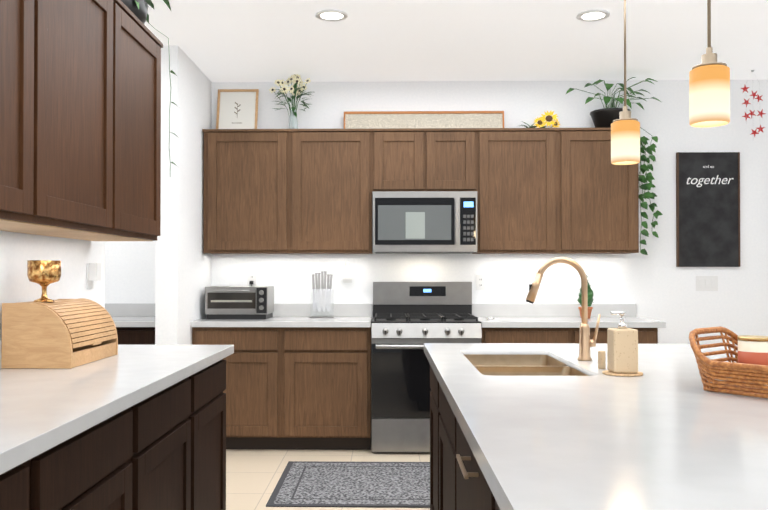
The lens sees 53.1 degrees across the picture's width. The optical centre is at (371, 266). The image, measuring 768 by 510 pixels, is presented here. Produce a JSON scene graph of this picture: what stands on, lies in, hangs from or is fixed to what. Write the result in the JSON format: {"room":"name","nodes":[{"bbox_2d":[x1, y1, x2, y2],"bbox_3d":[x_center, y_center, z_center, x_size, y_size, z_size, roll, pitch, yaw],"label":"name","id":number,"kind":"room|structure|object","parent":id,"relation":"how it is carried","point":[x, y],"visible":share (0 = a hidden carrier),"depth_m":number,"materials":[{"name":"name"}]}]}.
{"room":"kitchen","nodes":[
{"label":"kitchen","id":0,"kind":"room"},
{"bbox_2d":[0,45,211,344],"bbox_3d":[-1.393,-0.104,2.244,0.145,2.745,7.500,0,-1,1],"label":"wall","id":1,"kind":"structure","parent":0,"point":[182,270],"depth_m":5.03,"materials":[{"name":"paint"}]},
{"bbox_2d":[0,0,55,227],"bbox_3d":[-1.163,-0.592,1.956,0.324,0.914,0.810,0,-1,1],"label":"upper cabinet","id":2,"kind":"object","parent":1,"relation":"attached to","point":[27,27],"depth_m":2.23,"materials":[{"name":"brown wood"}]},
{"bbox_2d":[0,0,127,239],"bbox_3d":[-1.151,-0.585,2.611,0.324,0.914,0.810,0,-1,1],"label":"upper cabinet","id":3,"kind":"object","parent":1,"relation":"attached to","point":[80,119],"depth_m":2.74,"materials":[{"name":"brown wood"}]},
{"bbox_2d":[86,263,100,288],"bbox_3d":[-1.273,0.045,3.531,0.045,0.118,0.072,0,-1,1],"label":"electrical outlet plate","id":4,"kind":"object","parent":1,"relation":"attached to","point":[93,272],"visible":1,"depth_m":3.51,"materials":[{"name":"white plastic"}]},
{"bbox_2d":[88,8,162,240],"bbox_3d":[-1.139,-0.579,3.213,0.324,0.914,0.704,0,-1,1],"label":"upper cabinet","id":5,"kind":"object","parent":1,"relation":"attached to","point":[142,197],"depth_m":3.32,"materials":[{"name":"brown wood"}]},
{"bbox_2d":[121,0,177,168],"bbox_3d":[-1.088,-0.909,3.381,0.382,0.989,0.633,0,-1,1],"label":"potted plant","id":6,"kind":"object","parent":5,"relation":"on","point":[138,9],"visible":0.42,"depth_m":3.35,"materials":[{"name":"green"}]},
{"bbox_2d":[226,442,429,509],"bbox_3d":[0.190,1.299,2.259,7.100,0.060,7.620,0,-1,1],"label":"floor","id":7,"kind":"structure","parent":0,"point":[253,476],"depth_m":4.99,"materials":[{"name":"tile"}]},
{"bbox_2d":[0,452,43,509],"bbox_3d":[-1.026,0.822,1.273,0.624,0.872,0.690,0,-1,1],"label":"base cabinet","id":8,"kind":"object","parent":7,"relation":"on","point":[22,486],"depth_m":1.57,"materials":[{"name":"brown wood"}]},
{"bbox_2d":[44,400,143,509],"bbox_3d":[-1.013,0.829,1.942,0.624,0.872,0.650,0,-1,1],"label":"base cabinet","id":9,"kind":"object","parent":7,"relation":"on","point":[101,467],"depth_m":1.99,"materials":[{"name":"brown wood"}]},
{"bbox_2d":[116,327,154,344],"bbox_3d":[-1.681,0.867,5.685,0.562,0.872,0.608,0,-1,1],"label":"base cabinet","id":10,"kind":"object","parent":7,"relation":"on","point":[136,335],"visible":0.02,"depth_m":5.37,"materials":[{"name":"brown wood"}]},
{"bbox_2d":[105,304,154,326],"bbox_3d":[-2.282,0.359,5.690,1.763,0.140,0.634,0,-1,1],"label":"countertop","id":11,"kind":"structure","parent":10,"relation":"on","point":[132,315],"depth_m":5.98,"materials":[{"name":"white stone"}]},
{"bbox_2d":[140,373,195,509],"bbox_3d":[-1.001,0.835,2.602,0.624,0.872,0.670,0,-1,1],"label":"base cabinet","id":12,"kind":"object","parent":7,"relation":"on","point":[164,449],"depth_m":2.66,"materials":[{"name":"brown wood"}]},
{"bbox_2d":[196,359,225,509],"bbox_3d":[-0.988,0.842,3.257,0.624,0.872,0.640,0,-1,1],"label":"base cabinet","id":13,"kind":"object","parent":7,"relation":"on","point":[211,380],"depth_m":3.28,"materials":[{"name":"brown wood"}]},
{"bbox_2d":[0,339,233,474],"bbox_3d":[-0.998,0.322,2.043,0.651,0.140,3.122,0,-1,1],"label":"countertop","id":14,"kind":"structure","parent":13,"relation":"on","point":[42,410],"depth_m":2.20,"materials":[{"name":"white stone"}]},
{"bbox_2d":[1,298,117,368],"bbox_3d":[-1.165,0.245,2.922,0.249,0.231,0.470,0,-1,1],"label":"breadbox","id":15,"kind":"object","parent":14,"relation":"on","point":[64,333],"visible":1,"depth_m":2.69,"materials":[{"name":"brown wood"}]},
{"bbox_2d":[27,260,60,301],"bbox_3d":[-1.187,0.055,2.789,0.114,0.150,0.114,0,-1,1],"label":"goblet","id":16,"kind":"object","parent":15,"relation":"on","point":[43,274],"visible":0.96,"depth_m":2.75,"materials":[{"name":"gold metal"}]},
{"bbox_2d":[192,327,283,448],"bbox_3d":[-0.939,0.866,5.671,0.629,0.872,0.608,0,-1,1],"label":"base cabinet","id":17,"kind":"object","parent":7,"relation":"on","point":[254,391],"depth_m":5.37,"materials":[{"name":"brown wood"}]},
{"bbox_2d":[191,304,371,326],"bbox_3d":[-0.625,0.359,5.658,1.256,0.140,0.634,0,-1,1],"label":"countertop","id":18,"kind":"structure","parent":17,"relation":"on","point":[299,315],"depth_m":5.58,"materials":[{"name":"white stone"}]},
{"bbox_2d":[205,286,273,318],"bbox_3d":[-0.981,0.271,5.735,0.456,0.236,0.377,0,-1,1],"label":"toaster oven","id":19,"kind":"object","parent":18,"relation":"on","point":[239,302],"visible":1,"depth_m":5.58,"materials":[{"name":"silver metal"}]},
{"bbox_2d":[309,271,334,317],"bbox_3d":[-0.371,0.214,5.822,0.182,0.351,0.120,0,-1,1],"label":"knife block","id":20,"kind":"object","parent":18,"relation":"on","point":[322,299],"visible":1,"depth_m":5.81,"materials":[{"name":"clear plastic"}]},
{"bbox_2d":[284,327,371,449],"bbox_3d":[-0.311,0.866,5.658,0.627,0.872,0.608,0,-1,1],"label":"base cabinet","id":21,"kind":"object","parent":7,"relation":"on","point":[303,388],"depth_m":5.36,"materials":[{"name":"brown wood"}]},
{"bbox_2d":[266,461,429,507],"bbox_3d":[0.215,1.288,4.575,1.540,0.008,0.970,0,-1,1],"label":"rug","id":22,"kind":"object","parent":7,"relation":"on","point":[355,484],"visible":0.62,"depth_m":4.49,"materials":[{"name":"grey fabric"}]},
{"bbox_2d":[371,282,481,451],"bbox_3d":[0.386,0.710,5.576,0.757,1.184,0.714,0,-1,1],"label":"range","id":23,"kind":"object","parent":7,"relation":"on","point":[409,319],"visible":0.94,"depth_m":5.29,"materials":[{"name":"silver metal"}]},
{"bbox_2d":[430,366,499,509],"bbox_3d":[1.649,0.830,2.046,2.874,0.872,3.140,0,-1,1],"label":"base cabinet","id":24,"kind":"object","parent":7,"relation":"on","point":[458,481],"visible":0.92,"depth_m":2.50,"materials":[{"name":"brown wood"}]},
{"bbox_2d":[424,343,767,509],"bbox_3d":[1.678,0.372,2.038,2.916,0.040,3.216,0,-1,1],"label":"countertop","id":25,"kind":"structure","parent":24,"relation":"on","point":[665,431],"depth_m":1.62,"materials":[{"name":"white stone"}]},
{"bbox_2d":[464,354,587,375],"bbox_3d":[0.563,0.482,2.916,0.377,0.206,0.827,0,-1,1],"label":"sink basin","id":26,"kind":"object","parent":25,"relation":"in","point":[515,365],"visible":0.12,"depth_m":2.94,"materials":[{"name":"brown metal"}]},
{"bbox_2d":[526,257,600,360],"bbox_3d":[0.738,0.163,2.950,0.287,0.396,0.054,0,-1,1],"label":"faucet","id":27,"kind":"object","parent":25,"relation":"on","point":[586,342],"visible":1,"depth_m":2.94,"materials":[{"name":"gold metal"}]},
{"bbox_2d":[598,350,605,368],"bbox_3d":[0.805,0.326,2.682,0.026,0.063,0.025,0,-1,1],"label":"air gap cap","id":28,"kind":"object","parent":25,"relation":"in","point":[601,359],"visible":1,"depth_m":2.67,"materials":[{"name":"metal"}]},
{"bbox_2d":[602,370,642,376],"bbox_3d":[0.830,0.353,2.537,0.128,0.006,0.128,0,-1,1],"label":"cork coaster","id":29,"kind":"object","parent":25,"relation":"on","point":[608,372],"visible":0.75,"depth_m":2.50,"materials":[{"name":"beige wood"}]},
{"bbox_2d":[607,328,637,372],"bbox_3d":[0.830,0.278,2.537,0.080,0.142,0.080,0,-1,1],"label":"soap dispenser","id":30,"kind":"object","parent":29,"relation":"on","point":[622,350],"visible":0.98,"depth_m":2.50,"materials":[{"name":"stone"}]},
{"bbox_2d":[610,311,626,328],"bbox_3d":[0.818,0.178,2.539,0.052,0.056,0.027,0,-1,1],"label":"soap dispenser pump","id":31,"kind":"object","parent":30,"relation":"attached to","point":[621,325],"visible":1,"depth_m":2.53,"materials":[{"name":"silver metal"}]},
{"bbox_2d":[689,326,767,397],"bbox_3d":[1.167,0.267,2.106,0.344,0.170,0.516,0,-1,-39],"label":"wicker basket","id":32,"kind":"object","parent":25,"relation":"on","point":[715,372],"visible":0.83,"depth_m":2.13,"materials":[{"name":"brown wicker"}]},
{"bbox_2d":[737,335,767,383],"bbox_3d":[1.121,0.272,2.242,0.094,0.132,0.094,0,-1,1],"label":"candle jar","id":33,"kind":"object","parent":32,"relation":"in","point":[752,349],"visible":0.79,"depth_m":2.21,"materials":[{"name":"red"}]},
{"bbox_2d":[481,327,657,343],"bbox_3d":[1.385,0.866,5.625,1.222,0.872,0.608,0,-1,1],"label":"base cabinet","id":34,"kind":"object","parent":7,"relation":"on","point":[545,335],"visible":0.08,"depth_m":5.33,"materials":[{"name":"brown wood"}]},
{"bbox_2d":[472,304,665,327],"bbox_3d":[1.403,0.359,5.618,1.265,0.140,0.634,0,-1,1],"label":"countertop","id":35,"kind":"structure","parent":34,"relation":"on","point":[536,315],"depth_m":5.91,"materials":[{"name":"white stone"}]},
{"bbox_2d":[577,275,593,318],"bbox_3d":[1.593,0.224,5.716,0.139,0.330,0.136,0,-1,1],"label":"potted topiary","id":36,"kind":"object","parent":35,"relation":"on","point":[590,295],"visible":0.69,"depth_m":5.68,"materials":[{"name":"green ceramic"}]},
{"bbox_2d":[105,79,767,343],"bbox_3d":[0.263,-0.066,6.023,7.100,2.745,0.120,0,-1,1],"label":"wall","id":37,"kind":"structure","parent":0,"point":[656,283],"depth_m":5.94,"materials":[{"name":"paint"}]},
{"bbox_2d":[202,129,289,253],"bbox_3d":[-0.920,-0.552,5.825,0.638,0.914,0.328,0,-1,1],"label":"upper cabinet","id":38,"kind":"object","parent":37,"relation":"attached to","point":[246,204],"depth_m":5.67,"materials":[{"name":"brown wood"}]},
{"bbox_2d":[216,89,258,128],"bbox_3d":[-1.037,-1.193,5.949,0.316,0.370,0.094,0,-1,1],"label":"picture frame","id":39,"kind":"object","parent":38,"relation":"on","point":[237,108],"visible":0.9,"depth_m":5.95,"materials":[{"name":"white paper"}]},
{"bbox_2d":[269,74,311,128],"bbox_3d":[-0.597,-1.238,5.756,0.366,0.454,0.197,0,-1,1],"label":"flower vase","id":40,"kind":"object","parent":38,"relation":"on","point":[295,81],"visible":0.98,"depth_m":5.76,"materials":[{"name":"clear glass"}]},
{"bbox_2d":[247,272,256,285],"bbox_3d":[-0.920,0.100,5.957,0.070,0.100,0.053,0,-1,1],"label":"electrical outlet plate","id":41,"kind":"object","parent":37,"relation":"attached to","point":[251,278],"visible":0.85,"depth_m":5.93,"materials":[{"name":"white plastic"}]},
{"bbox_2d":[290,129,373,253],"bbox_3d":[-0.297,-0.552,5.812,0.608,0.914,0.328,0,-1,1],"label":"upper cabinet","id":42,"kind":"object","parent":37,"relation":"attached to","point":[332,170],"depth_m":5.66,"materials":[{"name":"brown wood"}]},
{"bbox_2d":[344,111,503,128],"bbox_3d":[0.404,-1.100,5.908,1.230,0.180,0.064,0,-1,1],"label":"decorative tray","id":43,"kind":"object","parent":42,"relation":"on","point":[414,119],"visible":0.73,"depth_m":5.90,"materials":[{"name":"stone"}]},
{"bbox_2d":[343,262,351,282],"bbox_3d":[-0.184,0.050,5.945,0.072,0.158,0.050,0,-1,1],"label":"electrical outlet plate","id":44,"kind":"object","parent":37,"relation":"attached to","point":[347,273],"visible":1,"depth_m":5.92,"materials":[{"name":"white plastic"}]},
{"bbox_2d":[374,128,437,191],"bbox_3d":[0.242,-0.776,5.804,0.469,0.468,0.328,0,-1,1],"label":"upper cabinet","id":45,"kind":"object","parent":37,"relation":"attached to","point":[405,159],"depth_m":5.64,"materials":[{"name":"brown wood"}]},
{"bbox_2d":[373,191,476,253],"bbox_3d":[0.393,-0.319,5.744,0.758,0.441,0.433,0,-1,1],"label":"microwave","id":46,"kind":"object","parent":45,"relation":"attached to","point":[424,222],"visible":1,"depth_m":5.56,"materials":[{"name":"silver metal"}]},
{"bbox_2d":[438,128,477,191],"bbox_3d":[0.550,-0.776,5.798,0.459,0.468,0.328,0,-1,1],"label":"upper cabinet","id":47,"kind":"object","parent":37,"relation":"attached to","point":[457,147],"depth_m":5.64,"materials":[{"name":"brown wood"}]},
{"bbox_2d":[476,275,484,289],"bbox_3d":[0.847,0.126,5.945,0.072,0.116,0.008,0,-1,1],"label":"electrical outlet plate","id":48,"kind":"object","parent":37,"relation":"attached to","point":[480,282],"visible":1,"depth_m":5.94,"materials":[{"name":"white plastic"}]},
{"bbox_2d":[472,128,561,253],"bbox_3d":[1.075,-0.553,5.786,0.593,0.914,0.328,0,-1,1],"label":"upper cabinet","id":49,"kind":"object","parent":37,"relation":"attached to","point":[538,190],"depth_m":5.63,"materials":[{"name":"brown wood"}]},
{"bbox_2d":[520,111,559,127],"bbox_3d":[1.268,-1.101,5.798,0.328,0.163,0.138,0,-1,1],"label":"sunflowers","id":50,"kind":"object","parent":49,"relation":"on","point":[539,121],"visible":0.96,"depth_m":5.80,"materials":[{"name":"yellow plant"}]},
{"bbox_2d":[562,128,638,253],"bbox_3d":[1.666,-0.553,5.774,0.589,0.914,0.328,0,-1,1],"label":"upper cabinet","id":51,"kind":"object","parent":37,"relation":"attached to","point":[600,197],"depth_m":5.62,"materials":[{"name":"brown wood"}]},
{"bbox_2d":[566,77,662,254],"bbox_3d":[1.817,-0.745,5.767,0.739,1.330,0.310,0,-1,1],"label":"potted plant","id":52,"kind":"object","parent":51,"relation":"on","point":[604,117],"visible":0.9,"depth_m":5.72,"materials":[{"name":"green plant"}]},
{"bbox_2d":[696,276,717,290],"bbox_3d":[2.584,0.133,5.910,0.166,0.116,0.010,0,-1,1],"label":"switch plate","id":53,"kind":"object","parent":37,"relation":"attached to","point":[706,283],"visible":1,"depth_m":5.91,"materials":[{"name":"white plastic"}]},
{"bbox_2d":[676,152,739,266],"bbox_3d":[2.591,-0.434,5.908,0.478,0.880,0.026,0,-1,1],"label":"sign","id":54,"kind":"object","parent":37,"relation":"attached to","point":[707,209],"visible":1,"depth_m":5.90,"materials":[{"name":"black"}]},
{"bbox_2d":[144,0,767,81],"bbox_3d":[0.190,-1.506,2.288,7.100,0.060,7.620,0,-1,1],"label":"ceiling","id":55,"kind":"structure","parent":0,"point":[372,40],"depth_m":4.89,"materials":[{"name":"paint"}]},
{"bbox_2d":[315,9,347,21],"bbox_3d":[-0.228,-1.446,4.436,0.190,0.012,0.190,0,-1,1],"label":"recessed light","id":56,"kind":"object","parent":55,"relation":"in","point":[331,15],"visible":1,"depth_m":4.43,"materials":[{"name":"white plastic"}]},
{"bbox_2d":[576,9,609,21],"bbox_3d":[1.282,-1.446,4.436,0.190,0.012,0.190,0,-1,1],"label":"recessed light","id":57,"kind":"object","parent":55,"relation":"in","point":[592,15],"visible":0.98,"depth_m":4.43,"materials":[{"name":"white plastic"}]},
{"bbox_2d":[611,0,639,164],"bbox_3d":[1.101,-0.955,3.330,0.120,1.020,0.120,0,-1,1],"label":"pendant light","id":58,"kind":"object","parent":55,"relation":"hanging from","point":[625,138],"visible":1,"depth_m":3.28,"materials":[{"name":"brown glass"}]},
{"bbox_2d":[689,0,729,127],"bbox_3d":[1.084,-0.964,2.465,0.120,1.020,0.120,0,-1,1],"label":"pendant light","id":59,"kind":"object","parent":55,"relation":"hanging from","point":[709,90],"visible":1,"depth_m":2.42,"materials":[{"name":"brown glass"}]},
{"bbox_2d":[741,70,764,136],"bbox_3d":[2.808,-1.182,5.644,0.189,0.520,0.024,0,-1,1],"label":"mobile","id":60,"kind":"object","parent":55,"relation":"hanging from","point":[746,116],"visible":1,"depth_m":5.64,"materials":[{"name":"red paper"}]}
]}

